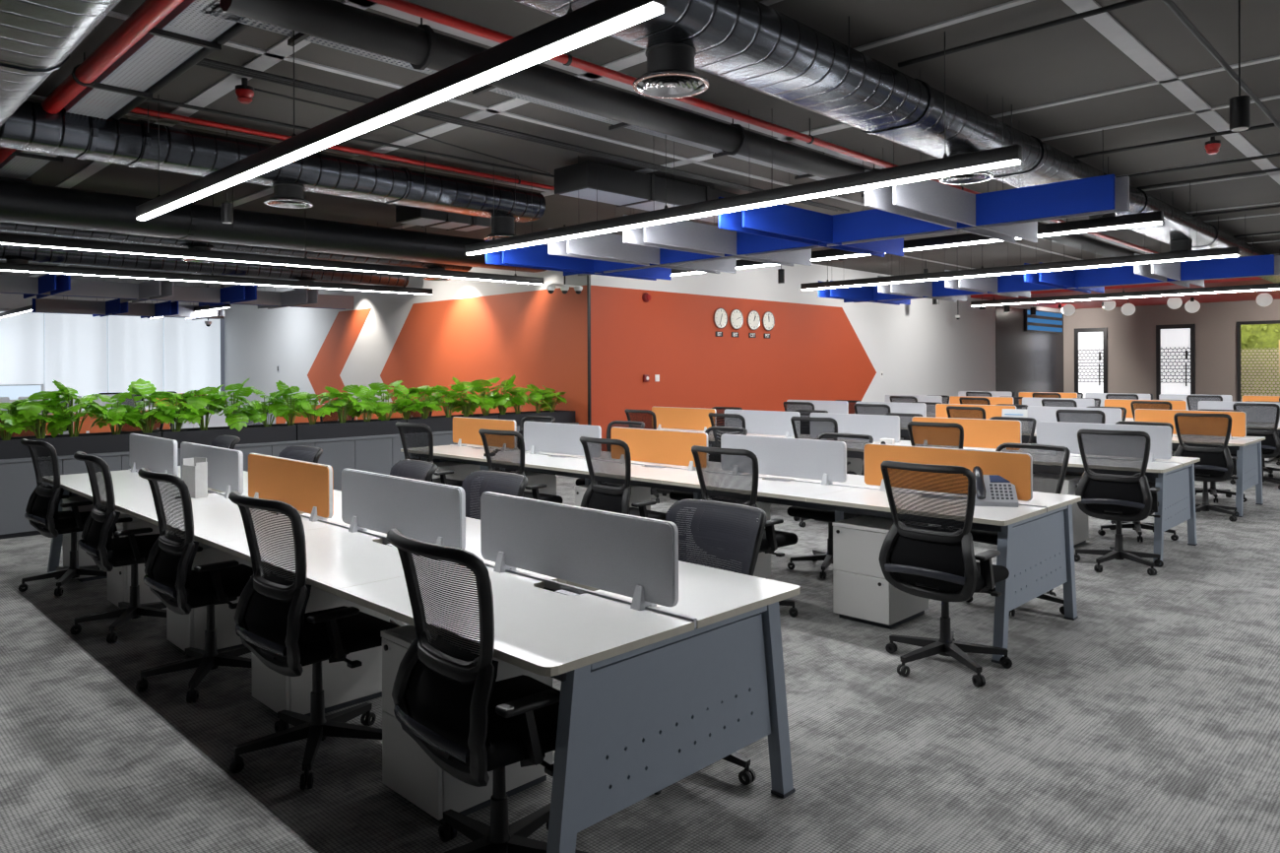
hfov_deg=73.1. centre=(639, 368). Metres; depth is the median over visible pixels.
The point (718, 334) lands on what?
plate
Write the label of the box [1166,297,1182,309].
globe lamp
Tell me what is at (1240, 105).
spotlight
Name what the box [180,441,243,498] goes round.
screen
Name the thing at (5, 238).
strip light
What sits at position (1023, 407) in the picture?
office chair
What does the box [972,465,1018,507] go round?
desk phone
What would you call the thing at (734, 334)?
plate
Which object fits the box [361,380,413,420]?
monstera plant
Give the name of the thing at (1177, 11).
conduit
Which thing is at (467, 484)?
office chair
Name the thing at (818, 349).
wall
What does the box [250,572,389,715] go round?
drawer pedestal
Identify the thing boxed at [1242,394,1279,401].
screen
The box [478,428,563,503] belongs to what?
office chair
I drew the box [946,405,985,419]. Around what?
office chair
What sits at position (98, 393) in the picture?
office chair
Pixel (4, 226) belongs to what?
ventilation duct
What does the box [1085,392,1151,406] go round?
screen
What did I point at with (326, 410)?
monstera plant
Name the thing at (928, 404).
office chair
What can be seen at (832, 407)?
screen
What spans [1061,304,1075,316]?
globe lamp
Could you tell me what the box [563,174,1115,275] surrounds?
acoustic baffle
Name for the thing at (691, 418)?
screen
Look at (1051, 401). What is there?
office chair
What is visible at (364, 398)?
monstera plant
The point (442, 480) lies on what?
office chair
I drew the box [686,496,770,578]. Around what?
drawer pedestal
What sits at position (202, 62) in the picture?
conduit
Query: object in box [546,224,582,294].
track light
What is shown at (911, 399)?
office chair
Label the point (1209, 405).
screen
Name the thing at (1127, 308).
globe lamp
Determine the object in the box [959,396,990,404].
office chair
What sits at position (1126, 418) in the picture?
bench
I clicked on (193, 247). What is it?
diffuser
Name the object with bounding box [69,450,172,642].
office chair
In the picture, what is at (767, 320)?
wall clock
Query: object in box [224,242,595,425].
wall
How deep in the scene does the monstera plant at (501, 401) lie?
12.16 m
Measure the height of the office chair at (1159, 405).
1.069 m
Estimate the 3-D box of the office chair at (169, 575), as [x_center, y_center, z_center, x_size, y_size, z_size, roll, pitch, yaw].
[-2.171,1.021,4.339,0.624,1.069,0.652,0,0,45]
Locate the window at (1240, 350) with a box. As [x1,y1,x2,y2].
[1236,320,1279,401]
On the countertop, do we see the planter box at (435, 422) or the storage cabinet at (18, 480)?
the planter box at (435, 422)
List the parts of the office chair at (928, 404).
backrest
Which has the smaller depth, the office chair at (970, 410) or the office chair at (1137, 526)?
the office chair at (1137, 526)
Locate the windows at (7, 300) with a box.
[0,292,225,434]
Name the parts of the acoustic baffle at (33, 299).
felt panel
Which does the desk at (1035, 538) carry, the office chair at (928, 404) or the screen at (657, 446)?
the screen at (657, 446)
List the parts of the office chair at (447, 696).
frame, backrest, leg, leg, seat, leg, leg, armrest, leg, lever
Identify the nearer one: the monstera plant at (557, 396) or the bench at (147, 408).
the monstera plant at (557, 396)
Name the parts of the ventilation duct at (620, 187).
panel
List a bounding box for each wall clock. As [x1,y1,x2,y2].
[712,307,727,328]
[728,308,743,329]
[746,310,760,329]
[761,311,774,330]
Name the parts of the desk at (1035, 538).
perforated panel, leg, leg, rail, divider rail, leg, leg, perforated panel, leg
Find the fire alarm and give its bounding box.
[641,292,650,302]
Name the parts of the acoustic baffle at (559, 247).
felt panel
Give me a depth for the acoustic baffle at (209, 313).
16.61 m
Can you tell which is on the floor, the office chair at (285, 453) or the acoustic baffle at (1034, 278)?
the office chair at (285, 453)
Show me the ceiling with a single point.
(1133, 75)
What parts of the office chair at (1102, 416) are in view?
backrest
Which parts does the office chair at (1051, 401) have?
backrest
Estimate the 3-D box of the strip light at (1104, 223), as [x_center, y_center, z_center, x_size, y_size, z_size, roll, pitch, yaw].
[2.333,-1.633,9.082,5.570,0.878,0.068,0,0,45]
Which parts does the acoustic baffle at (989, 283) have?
felt panel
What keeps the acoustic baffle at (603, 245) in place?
hanging from the ceiling
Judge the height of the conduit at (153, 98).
0.028 m
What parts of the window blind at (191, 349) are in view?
frame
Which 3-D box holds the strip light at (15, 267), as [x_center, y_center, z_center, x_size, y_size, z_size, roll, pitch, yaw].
[-5.687,-1.593,11.470,6.370,0.883,0.071,0,0,-41]
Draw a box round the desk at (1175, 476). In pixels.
[656,428,1200,566]
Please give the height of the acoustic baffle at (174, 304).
1.022 m
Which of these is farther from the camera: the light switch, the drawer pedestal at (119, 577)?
the light switch
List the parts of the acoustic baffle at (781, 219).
felt panel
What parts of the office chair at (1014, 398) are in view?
backrest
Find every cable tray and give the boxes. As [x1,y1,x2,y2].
[0,0,244,184]
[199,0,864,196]
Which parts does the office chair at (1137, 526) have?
leg, leg, frame, seat, leg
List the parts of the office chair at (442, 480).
backrest, frame, armrest, seat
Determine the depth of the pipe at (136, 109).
7.73 m
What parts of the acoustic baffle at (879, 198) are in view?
felt panel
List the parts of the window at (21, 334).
glass pane, blind rail, frame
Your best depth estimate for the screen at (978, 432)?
8.19 m
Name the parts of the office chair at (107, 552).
frame, backrest, leg, armrest, leg, leg, armrest, seat, leg, leg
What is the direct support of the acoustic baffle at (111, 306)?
hanging from the ceiling
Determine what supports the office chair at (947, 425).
on the floor
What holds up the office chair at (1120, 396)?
on the floor
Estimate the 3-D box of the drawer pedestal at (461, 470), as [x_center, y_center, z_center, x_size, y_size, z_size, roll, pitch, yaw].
[-1.945,1.254,8.772,0.380,0.592,0.508,0,0,45]
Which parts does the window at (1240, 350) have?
glass pane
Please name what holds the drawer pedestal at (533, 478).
on the floor
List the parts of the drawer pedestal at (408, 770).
drawer, drawer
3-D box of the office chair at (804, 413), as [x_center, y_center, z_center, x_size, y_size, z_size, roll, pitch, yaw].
[1.954,1.015,10.338,0.624,1.027,0.652,0,0,43]
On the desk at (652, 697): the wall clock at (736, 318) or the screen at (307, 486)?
the screen at (307, 486)
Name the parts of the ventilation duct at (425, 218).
panel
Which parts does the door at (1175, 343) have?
glass panel, handle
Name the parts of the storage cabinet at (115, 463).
door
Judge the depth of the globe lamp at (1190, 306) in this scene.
22.27 m
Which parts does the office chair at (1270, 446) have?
backrest, frame, leg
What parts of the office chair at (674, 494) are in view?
seat, backrest, frame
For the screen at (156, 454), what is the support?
on the desk at (652, 697)
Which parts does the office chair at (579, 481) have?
seat, backrest, frame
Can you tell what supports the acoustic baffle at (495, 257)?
hanging from the ceiling
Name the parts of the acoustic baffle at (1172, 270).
felt panel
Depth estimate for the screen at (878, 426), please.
9.03 m
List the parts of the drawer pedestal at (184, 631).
drawer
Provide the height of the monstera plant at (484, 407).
0.557 m
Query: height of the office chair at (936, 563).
1.069 m
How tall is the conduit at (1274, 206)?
0.032 m
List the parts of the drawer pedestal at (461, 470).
drawer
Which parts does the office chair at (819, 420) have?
backrest, frame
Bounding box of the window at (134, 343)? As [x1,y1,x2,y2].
[107,315,163,395]
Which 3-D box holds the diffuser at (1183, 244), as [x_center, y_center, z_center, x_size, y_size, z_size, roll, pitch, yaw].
[7.179,-1.619,11.451,0.400,0.200,0.400,0,0,45]
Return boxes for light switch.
[654,374,659,381]
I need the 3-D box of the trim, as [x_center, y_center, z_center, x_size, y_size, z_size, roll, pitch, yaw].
[-0.753,0.065,12.836,0.037,2.950,0.037,0,0,45]
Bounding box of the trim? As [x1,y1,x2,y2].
[586,274,591,425]
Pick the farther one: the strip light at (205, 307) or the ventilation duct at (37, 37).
the strip light at (205, 307)
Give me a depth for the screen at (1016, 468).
5.25 m
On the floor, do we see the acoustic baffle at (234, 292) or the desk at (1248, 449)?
the desk at (1248, 449)
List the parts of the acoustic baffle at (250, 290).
felt panel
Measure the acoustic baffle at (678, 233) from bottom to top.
0.982 m
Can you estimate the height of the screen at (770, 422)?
0.300 m
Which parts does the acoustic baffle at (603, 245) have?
felt panel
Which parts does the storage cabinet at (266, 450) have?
door, door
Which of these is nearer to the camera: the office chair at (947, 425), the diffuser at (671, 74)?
the diffuser at (671, 74)
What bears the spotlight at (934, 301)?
hanging from the ceiling
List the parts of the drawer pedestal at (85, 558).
drawer, drawer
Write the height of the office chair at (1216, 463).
1.069 m
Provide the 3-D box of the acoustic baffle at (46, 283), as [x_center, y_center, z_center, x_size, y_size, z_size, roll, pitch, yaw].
[-8.667,-1.549,12.437,2.000,0.941,0.024,0,0,45]
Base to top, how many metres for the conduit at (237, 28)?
0.157 m
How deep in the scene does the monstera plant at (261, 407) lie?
9.81 m
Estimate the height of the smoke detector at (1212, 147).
0.180 m
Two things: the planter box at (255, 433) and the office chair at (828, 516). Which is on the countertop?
the planter box at (255, 433)
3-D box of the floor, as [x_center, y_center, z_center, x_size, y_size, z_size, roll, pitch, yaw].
[3.562,1.565,15.027,32.050,0.100,30.780,0,0,45]
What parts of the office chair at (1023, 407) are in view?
frame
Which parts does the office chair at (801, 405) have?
backrest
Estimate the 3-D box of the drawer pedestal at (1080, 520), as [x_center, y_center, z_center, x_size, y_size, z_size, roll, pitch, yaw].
[3.624,1.227,7.525,0.380,0.592,0.508,0,0,45]
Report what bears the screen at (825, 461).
on the desk at (1035, 538)
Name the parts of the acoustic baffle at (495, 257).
felt panel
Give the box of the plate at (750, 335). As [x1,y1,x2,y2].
[748,332,756,337]
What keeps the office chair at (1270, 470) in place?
on the floor
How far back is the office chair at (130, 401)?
17.50 m
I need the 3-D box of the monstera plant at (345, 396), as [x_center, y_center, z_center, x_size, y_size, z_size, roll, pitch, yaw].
[-3.659,0.433,10.569,0.510,0.494,0.504,0,0,-38]
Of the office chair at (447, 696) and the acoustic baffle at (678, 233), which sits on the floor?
the office chair at (447, 696)
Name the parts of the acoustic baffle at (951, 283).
felt panel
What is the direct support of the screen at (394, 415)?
on the bench
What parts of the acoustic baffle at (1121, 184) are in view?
felt panel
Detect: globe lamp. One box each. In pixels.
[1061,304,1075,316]
[1102,301,1115,310]
[1121,300,1135,315]
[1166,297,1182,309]
[1184,300,1200,313]
[1256,293,1273,306]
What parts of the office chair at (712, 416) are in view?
backrest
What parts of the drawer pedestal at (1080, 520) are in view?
drawer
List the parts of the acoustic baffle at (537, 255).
felt panel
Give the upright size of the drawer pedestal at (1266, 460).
0.592 m
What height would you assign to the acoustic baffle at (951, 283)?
0.983 m
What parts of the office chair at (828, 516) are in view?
leg, leg, seat, leg, backrest, frame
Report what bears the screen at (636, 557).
on the desk at (652, 697)
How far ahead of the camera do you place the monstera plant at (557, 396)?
12.91 m
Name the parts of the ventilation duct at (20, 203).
hanger rod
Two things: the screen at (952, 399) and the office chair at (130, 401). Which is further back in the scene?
the office chair at (130, 401)
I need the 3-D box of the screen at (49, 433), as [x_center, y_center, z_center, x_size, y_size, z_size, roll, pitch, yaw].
[-7.270,0.676,9.857,0.084,0.300,1.070,0,0,45]
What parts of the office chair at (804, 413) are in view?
backrest, frame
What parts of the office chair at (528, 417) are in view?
backrest, frame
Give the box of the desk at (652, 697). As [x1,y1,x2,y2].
[42,465,800,852]
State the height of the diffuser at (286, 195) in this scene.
0.180 m
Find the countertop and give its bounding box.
[0,422,578,463]
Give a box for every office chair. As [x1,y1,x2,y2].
[18,438,107,595]
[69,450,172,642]
[98,392,119,394]
[120,393,142,409]
[134,467,253,703]
[210,435,240,448]
[227,491,398,789]
[278,445,322,462]
[385,528,588,852]
[389,458,437,626]
[395,421,464,487]
[403,406,432,417]
[461,470,528,519]
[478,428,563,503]
[497,415,554,471]
[576,420,644,485]
[579,436,666,520]
[624,408,672,503]
[653,498,767,794]
[669,426,747,500]
[691,445,798,617]
[707,412,745,460]
[711,406,742,426]
[783,401,814,432]
[786,432,873,578]
[790,416,853,526]
[794,409,828,434]
[835,399,861,414]
[853,403,891,475]
[862,412,923,465]
[878,460,1012,686]
[889,395,917,438]
[901,401,941,440]
[907,421,963,530]
[926,394,949,403]
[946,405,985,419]
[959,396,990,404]
[965,391,992,396]
[965,442,1070,616]
[989,416,1036,473]
[997,403,1027,443]
[1012,396,1023,408]
[1031,392,1061,397]
[1041,398,1077,406]
[1055,409,1105,423]
[1061,391,1083,397]
[1074,428,1163,575]
[1075,397,1100,406]
[1086,406,1126,421]
[1097,420,1178,542]
[1105,393,1138,399]
[1130,400,1172,420]
[1171,412,1239,521]
[1186,394,1222,410]
[1194,408,1247,502]
[1229,402,1279,489]
[1246,400,1279,477]
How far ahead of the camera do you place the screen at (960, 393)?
17.18 m
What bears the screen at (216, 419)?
on the bench
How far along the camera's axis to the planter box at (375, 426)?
10.40 m
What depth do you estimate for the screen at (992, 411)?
11.28 m
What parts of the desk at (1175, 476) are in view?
divider rail, rail, leg, perforated panel, leg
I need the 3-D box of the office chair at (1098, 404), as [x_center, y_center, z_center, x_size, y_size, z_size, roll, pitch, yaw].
[7.055,0.985,13.797,0.652,1.027,0.624,0,0,-40]
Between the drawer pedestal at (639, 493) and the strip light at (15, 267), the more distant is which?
the strip light at (15, 267)
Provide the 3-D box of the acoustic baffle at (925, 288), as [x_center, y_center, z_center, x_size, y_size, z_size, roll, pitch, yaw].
[4.467,-1.596,13.215,0.024,0.982,2.500,0,0,45]
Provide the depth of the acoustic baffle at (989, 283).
12.19 m
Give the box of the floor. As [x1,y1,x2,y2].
[0,456,1279,852]
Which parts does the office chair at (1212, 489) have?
leg, leg, frame, leg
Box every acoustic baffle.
[0,274,353,309]
[0,292,342,309]
[23,234,56,298]
[32,264,218,319]
[35,296,224,319]
[36,273,70,298]
[92,297,121,317]
[99,301,127,317]
[120,279,161,302]
[131,279,174,303]
[140,278,171,318]
[147,270,178,318]
[185,305,218,319]
[192,308,225,319]
[198,273,245,306]
[209,250,256,306]
[257,279,307,309]
[267,286,318,309]
[485,182,656,280]
[502,219,671,280]
[548,155,720,273]
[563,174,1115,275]
[567,189,736,273]
[577,96,1129,275]
[623,167,793,265]
[643,140,811,265]
[718,110,884,256]
[742,147,903,255]
[818,280,899,305]
[830,280,910,304]
[843,237,1274,302]
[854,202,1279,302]
[864,129,1015,243]
[877,275,956,301]
[891,280,967,301]
[893,69,1037,242]
[944,242,1018,297]
[959,244,1030,297]
[1024,232,1090,293]
[1039,253,1104,292]
[1134,253,1189,287]
[1151,192,1204,286]
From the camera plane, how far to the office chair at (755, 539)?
3.54 m
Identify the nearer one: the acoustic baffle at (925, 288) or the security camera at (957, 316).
the acoustic baffle at (925, 288)
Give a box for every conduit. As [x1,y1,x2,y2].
[56,18,255,162]
[145,97,554,178]
[173,58,837,211]
[178,54,843,211]
[180,53,849,211]
[254,87,550,174]
[897,0,1279,129]
[1074,123,1275,158]
[1115,152,1279,177]
[1136,167,1279,189]
[1192,204,1279,216]
[1233,231,1279,237]
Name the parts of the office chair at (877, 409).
frame, backrest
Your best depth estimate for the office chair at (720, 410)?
11.50 m
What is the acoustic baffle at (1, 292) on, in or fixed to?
hanging from the ceiling
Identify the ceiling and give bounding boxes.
[0,0,1279,288]
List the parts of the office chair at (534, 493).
backrest, frame, armrest, seat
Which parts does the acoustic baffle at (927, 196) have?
felt panel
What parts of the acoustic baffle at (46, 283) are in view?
felt panel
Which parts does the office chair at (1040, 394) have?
backrest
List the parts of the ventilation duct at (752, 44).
hanger rod, hanger rod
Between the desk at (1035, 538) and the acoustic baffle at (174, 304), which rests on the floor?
the desk at (1035, 538)
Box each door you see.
[1074,326,1107,397]
[1155,323,1195,399]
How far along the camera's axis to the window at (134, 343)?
21.44 m
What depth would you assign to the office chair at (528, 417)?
9.51 m
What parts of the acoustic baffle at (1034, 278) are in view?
felt panel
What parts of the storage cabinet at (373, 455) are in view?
door, door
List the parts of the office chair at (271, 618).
frame, backrest, leg, leg, leg, seat, armrest, leg, leg, lever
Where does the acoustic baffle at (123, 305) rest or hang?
hanging from the ceiling
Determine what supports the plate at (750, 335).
attached to the wall at (818, 349)
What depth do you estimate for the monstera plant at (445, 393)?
11.62 m
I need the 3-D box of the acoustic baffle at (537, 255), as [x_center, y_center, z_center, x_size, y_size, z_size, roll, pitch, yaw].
[-0.509,-1.567,9.598,0.024,0.983,2.500,0,0,45]
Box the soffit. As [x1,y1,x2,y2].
[970,276,1279,309]
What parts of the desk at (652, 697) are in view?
leg, divider rail, rail, leg, perforated panel, leg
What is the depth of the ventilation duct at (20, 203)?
9.50 m
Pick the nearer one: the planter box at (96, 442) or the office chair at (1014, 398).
the planter box at (96, 442)
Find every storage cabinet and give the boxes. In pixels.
[0,459,62,538]
[62,454,131,474]
[177,445,271,471]
[270,440,355,491]
[354,435,427,474]
[427,433,457,446]
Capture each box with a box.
[0,430,161,459]
[152,423,296,447]
[176,456,207,500]
[282,418,406,440]
[392,413,498,433]
[488,409,575,426]
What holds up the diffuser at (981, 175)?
attached to the ventilation duct at (752, 44)
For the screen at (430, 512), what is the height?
0.300 m
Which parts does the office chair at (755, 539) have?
backrest, frame, leg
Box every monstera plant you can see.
[0,401,37,440]
[1,388,66,438]
[41,379,109,437]
[89,391,146,434]
[110,378,180,433]
[140,389,207,431]
[177,384,225,430]
[205,377,257,431]
[239,388,293,426]
[266,380,316,425]
[291,391,337,424]
[320,384,364,422]
[343,384,386,421]
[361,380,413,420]
[387,384,425,419]
[407,384,446,418]
[429,384,468,417]
[447,376,485,416]
[463,377,511,415]
[478,374,525,414]
[507,386,536,413]
[526,384,555,412]
[538,384,567,411]
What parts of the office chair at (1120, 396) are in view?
backrest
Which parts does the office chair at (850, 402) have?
frame, backrest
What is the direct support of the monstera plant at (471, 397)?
in the planter box at (435, 422)
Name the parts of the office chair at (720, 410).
backrest, frame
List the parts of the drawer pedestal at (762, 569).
drawer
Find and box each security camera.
[204,282,211,326]
[955,300,960,319]
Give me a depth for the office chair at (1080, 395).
16.86 m
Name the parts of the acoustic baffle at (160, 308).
felt panel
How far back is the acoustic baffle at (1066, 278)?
11.43 m
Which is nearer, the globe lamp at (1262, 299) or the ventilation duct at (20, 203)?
the ventilation duct at (20, 203)
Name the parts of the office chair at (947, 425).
backrest, frame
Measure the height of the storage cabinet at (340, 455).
0.700 m
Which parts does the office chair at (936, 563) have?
leg, leg, backrest, frame, seat, leg, leg, armrest, lever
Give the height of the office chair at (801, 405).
1.069 m
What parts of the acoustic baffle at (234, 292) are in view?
felt panel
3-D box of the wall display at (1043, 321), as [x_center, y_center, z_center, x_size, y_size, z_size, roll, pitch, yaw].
[12.114,-1.415,25.831,0.056,0.650,2.900,0,0,45]
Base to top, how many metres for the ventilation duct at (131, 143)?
0.430 m
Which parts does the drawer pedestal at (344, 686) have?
drawer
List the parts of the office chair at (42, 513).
frame, backrest, leg, leg, seat, leg, armrest, leg, leg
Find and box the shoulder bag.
[516,419,535,448]
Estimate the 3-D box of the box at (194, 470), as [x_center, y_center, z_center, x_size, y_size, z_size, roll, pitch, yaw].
[-2.851,0.686,5.428,0.164,0.245,0.190,0,0,33]
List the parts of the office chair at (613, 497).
backrest, frame, armrest, seat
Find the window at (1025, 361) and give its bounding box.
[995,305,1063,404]
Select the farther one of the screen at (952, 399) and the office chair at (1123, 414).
the screen at (952, 399)
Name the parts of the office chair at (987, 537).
seat, backrest, frame, leg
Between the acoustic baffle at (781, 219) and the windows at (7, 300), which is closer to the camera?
the acoustic baffle at (781, 219)
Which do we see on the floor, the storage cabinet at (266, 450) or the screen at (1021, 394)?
the storage cabinet at (266, 450)
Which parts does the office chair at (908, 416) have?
backrest, frame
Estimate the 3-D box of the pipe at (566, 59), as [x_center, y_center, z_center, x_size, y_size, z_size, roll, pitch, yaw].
[3.705,-1.960,9.399,0.070,0.211,15.400,0,0,45]
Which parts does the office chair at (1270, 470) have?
leg, leg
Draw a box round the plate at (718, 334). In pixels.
[715,330,722,336]
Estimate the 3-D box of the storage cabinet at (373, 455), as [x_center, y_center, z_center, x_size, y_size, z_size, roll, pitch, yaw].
[-3.255,1.204,10.947,0.460,0.700,0.996,0,0,45]
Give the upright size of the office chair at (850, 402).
1.027 m
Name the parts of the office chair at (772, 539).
backrest, frame, seat, armrest, lever, leg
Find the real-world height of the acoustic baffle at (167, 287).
0.942 m
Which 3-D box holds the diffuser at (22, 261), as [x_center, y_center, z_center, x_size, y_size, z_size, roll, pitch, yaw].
[-8.428,-1.410,11.682,0.400,0.180,0.400,0,0,45]
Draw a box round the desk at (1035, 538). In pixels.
[400,444,1081,663]
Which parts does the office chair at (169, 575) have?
frame, backrest, leg, leg, leg, seat, armrest, leg, lever, leg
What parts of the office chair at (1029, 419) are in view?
backrest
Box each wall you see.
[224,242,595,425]
[590,258,1062,450]
[1063,299,1279,401]
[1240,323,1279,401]
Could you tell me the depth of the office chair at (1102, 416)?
9.43 m
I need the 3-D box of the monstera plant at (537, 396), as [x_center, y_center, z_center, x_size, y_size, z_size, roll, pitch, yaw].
[-1.460,0.440,12.675,0.464,0.454,0.469,0,0,-43]
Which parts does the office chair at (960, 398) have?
backrest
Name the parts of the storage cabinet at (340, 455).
door, door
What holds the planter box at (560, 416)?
on the countertop
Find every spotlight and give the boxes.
[221,129,233,223]
[777,264,784,283]
[932,299,939,304]
[1003,297,1009,312]
[1029,307,1035,315]
[1228,0,1250,131]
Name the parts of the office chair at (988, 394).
backrest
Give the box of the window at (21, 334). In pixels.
[0,308,44,401]
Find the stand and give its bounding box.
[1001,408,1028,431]
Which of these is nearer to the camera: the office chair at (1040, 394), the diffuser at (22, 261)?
the diffuser at (22, 261)
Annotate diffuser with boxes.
[0,258,30,272]
[181,246,217,262]
[263,183,313,208]
[293,279,319,290]
[423,267,449,280]
[484,215,516,240]
[633,42,708,98]
[939,151,993,184]
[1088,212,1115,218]
[1168,239,1192,252]
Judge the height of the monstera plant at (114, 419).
0.460 m
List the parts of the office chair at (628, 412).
frame, backrest, leg, leg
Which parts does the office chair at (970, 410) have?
backrest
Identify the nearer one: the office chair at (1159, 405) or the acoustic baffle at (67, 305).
the office chair at (1159, 405)
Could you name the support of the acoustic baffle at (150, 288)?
hanging from the ceiling
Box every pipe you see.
[0,0,184,163]
[79,100,554,190]
[219,0,1135,256]
[368,0,1158,253]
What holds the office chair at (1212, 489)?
on the floor
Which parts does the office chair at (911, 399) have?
backrest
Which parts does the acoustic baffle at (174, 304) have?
felt panel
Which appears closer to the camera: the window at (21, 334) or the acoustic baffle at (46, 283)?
the acoustic baffle at (46, 283)
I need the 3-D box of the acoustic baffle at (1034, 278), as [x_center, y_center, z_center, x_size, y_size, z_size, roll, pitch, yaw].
[5.749,-1.601,11.809,0.024,0.982,2.500,0,0,45]
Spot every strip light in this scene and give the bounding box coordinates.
[0,233,543,284]
[0,261,432,294]
[0,262,40,318]
[135,0,667,220]
[154,274,230,318]
[465,31,1022,255]
[671,132,1163,275]
[800,183,1239,290]
[970,282,1279,306]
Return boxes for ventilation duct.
[0,0,121,127]
[0,100,545,222]
[0,180,546,272]
[0,200,472,271]
[0,241,409,286]
[395,204,491,231]
[512,0,1279,283]
[554,160,738,223]
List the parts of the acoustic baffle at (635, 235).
felt panel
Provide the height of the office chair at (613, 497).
1.069 m
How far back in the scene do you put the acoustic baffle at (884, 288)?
12.59 m
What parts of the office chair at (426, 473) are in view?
leg, backrest, frame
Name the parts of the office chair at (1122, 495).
leg, leg, backrest, frame, seat, leg, leg, armrest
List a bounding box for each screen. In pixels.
[0,396,9,410]
[0,413,59,436]
[17,394,81,406]
[72,409,170,433]
[93,393,146,407]
[128,433,177,475]
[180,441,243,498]
[182,406,263,428]
[248,452,333,521]
[274,403,344,423]
[341,468,465,549]
[356,401,420,419]
[452,416,516,449]
[480,491,678,610]
[523,421,601,459]
[611,426,708,470]
[651,406,716,432]
[720,434,846,485]
[724,409,800,438]
[786,399,848,416]
[810,412,899,443]
[856,401,926,422]
[864,443,1032,501]
[884,394,942,411]
[911,416,1022,449]
[935,403,1016,419]
[949,395,1013,404]
[958,390,1012,396]
[1019,391,1077,403]
[1022,396,1094,407]
[1026,405,1121,428]
[1036,421,1171,461]
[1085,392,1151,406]
[1103,398,1186,418]
[1134,408,1246,439]
[1158,393,1232,409]
[1198,400,1279,425]
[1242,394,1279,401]
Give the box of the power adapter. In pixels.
[880,438,894,444]
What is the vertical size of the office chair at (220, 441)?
0.984 m
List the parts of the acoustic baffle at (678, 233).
felt panel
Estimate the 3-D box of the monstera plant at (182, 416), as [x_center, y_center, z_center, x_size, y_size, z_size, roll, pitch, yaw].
[-4.972,0.455,9.167,0.636,0.467,0.527,0,0,-9]
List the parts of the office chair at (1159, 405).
backrest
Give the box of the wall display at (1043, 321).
[1024,308,1062,333]
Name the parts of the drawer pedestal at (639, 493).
drawer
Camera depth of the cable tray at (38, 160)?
5.33 m
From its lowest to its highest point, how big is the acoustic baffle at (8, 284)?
0.940 m
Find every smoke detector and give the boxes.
[235,77,254,104]
[1204,135,1220,154]
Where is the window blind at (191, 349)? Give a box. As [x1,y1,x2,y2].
[162,317,220,394]
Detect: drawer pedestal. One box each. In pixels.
[62,495,125,581]
[107,512,184,607]
[166,539,275,650]
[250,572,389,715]
[381,624,553,823]
[432,460,480,516]
[511,470,556,495]
[574,482,650,510]
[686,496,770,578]
[832,514,928,628]
[846,457,864,474]
[1032,472,1088,547]
[1264,456,1274,462]
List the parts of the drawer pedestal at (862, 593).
drawer, drawer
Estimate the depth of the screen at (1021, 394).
16.45 m
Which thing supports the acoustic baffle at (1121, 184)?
hanging from the ceiling
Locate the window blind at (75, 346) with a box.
[43,312,107,397]
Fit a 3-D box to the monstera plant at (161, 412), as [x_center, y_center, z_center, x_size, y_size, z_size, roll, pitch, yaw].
[-5.138,0.392,8.964,0.642,0.597,0.618,0,0,44]
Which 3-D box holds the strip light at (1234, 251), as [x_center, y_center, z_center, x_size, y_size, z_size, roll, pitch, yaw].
[4.458,-1.646,11.235,5.570,0.878,0.068,0,0,45]
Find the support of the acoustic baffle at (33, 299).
hanging from the ceiling
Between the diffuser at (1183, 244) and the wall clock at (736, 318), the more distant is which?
the wall clock at (736, 318)
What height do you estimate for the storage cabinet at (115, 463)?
0.700 m
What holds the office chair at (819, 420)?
on the floor
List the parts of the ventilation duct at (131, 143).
hanger rod, hanger rod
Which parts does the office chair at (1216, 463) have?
leg, backrest, frame, leg, leg, armrest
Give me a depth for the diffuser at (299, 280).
14.42 m
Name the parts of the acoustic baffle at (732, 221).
felt panel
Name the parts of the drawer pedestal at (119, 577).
drawer, drawer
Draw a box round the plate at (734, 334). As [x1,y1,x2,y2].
[731,331,738,336]
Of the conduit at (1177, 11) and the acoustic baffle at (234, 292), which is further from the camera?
the acoustic baffle at (234, 292)

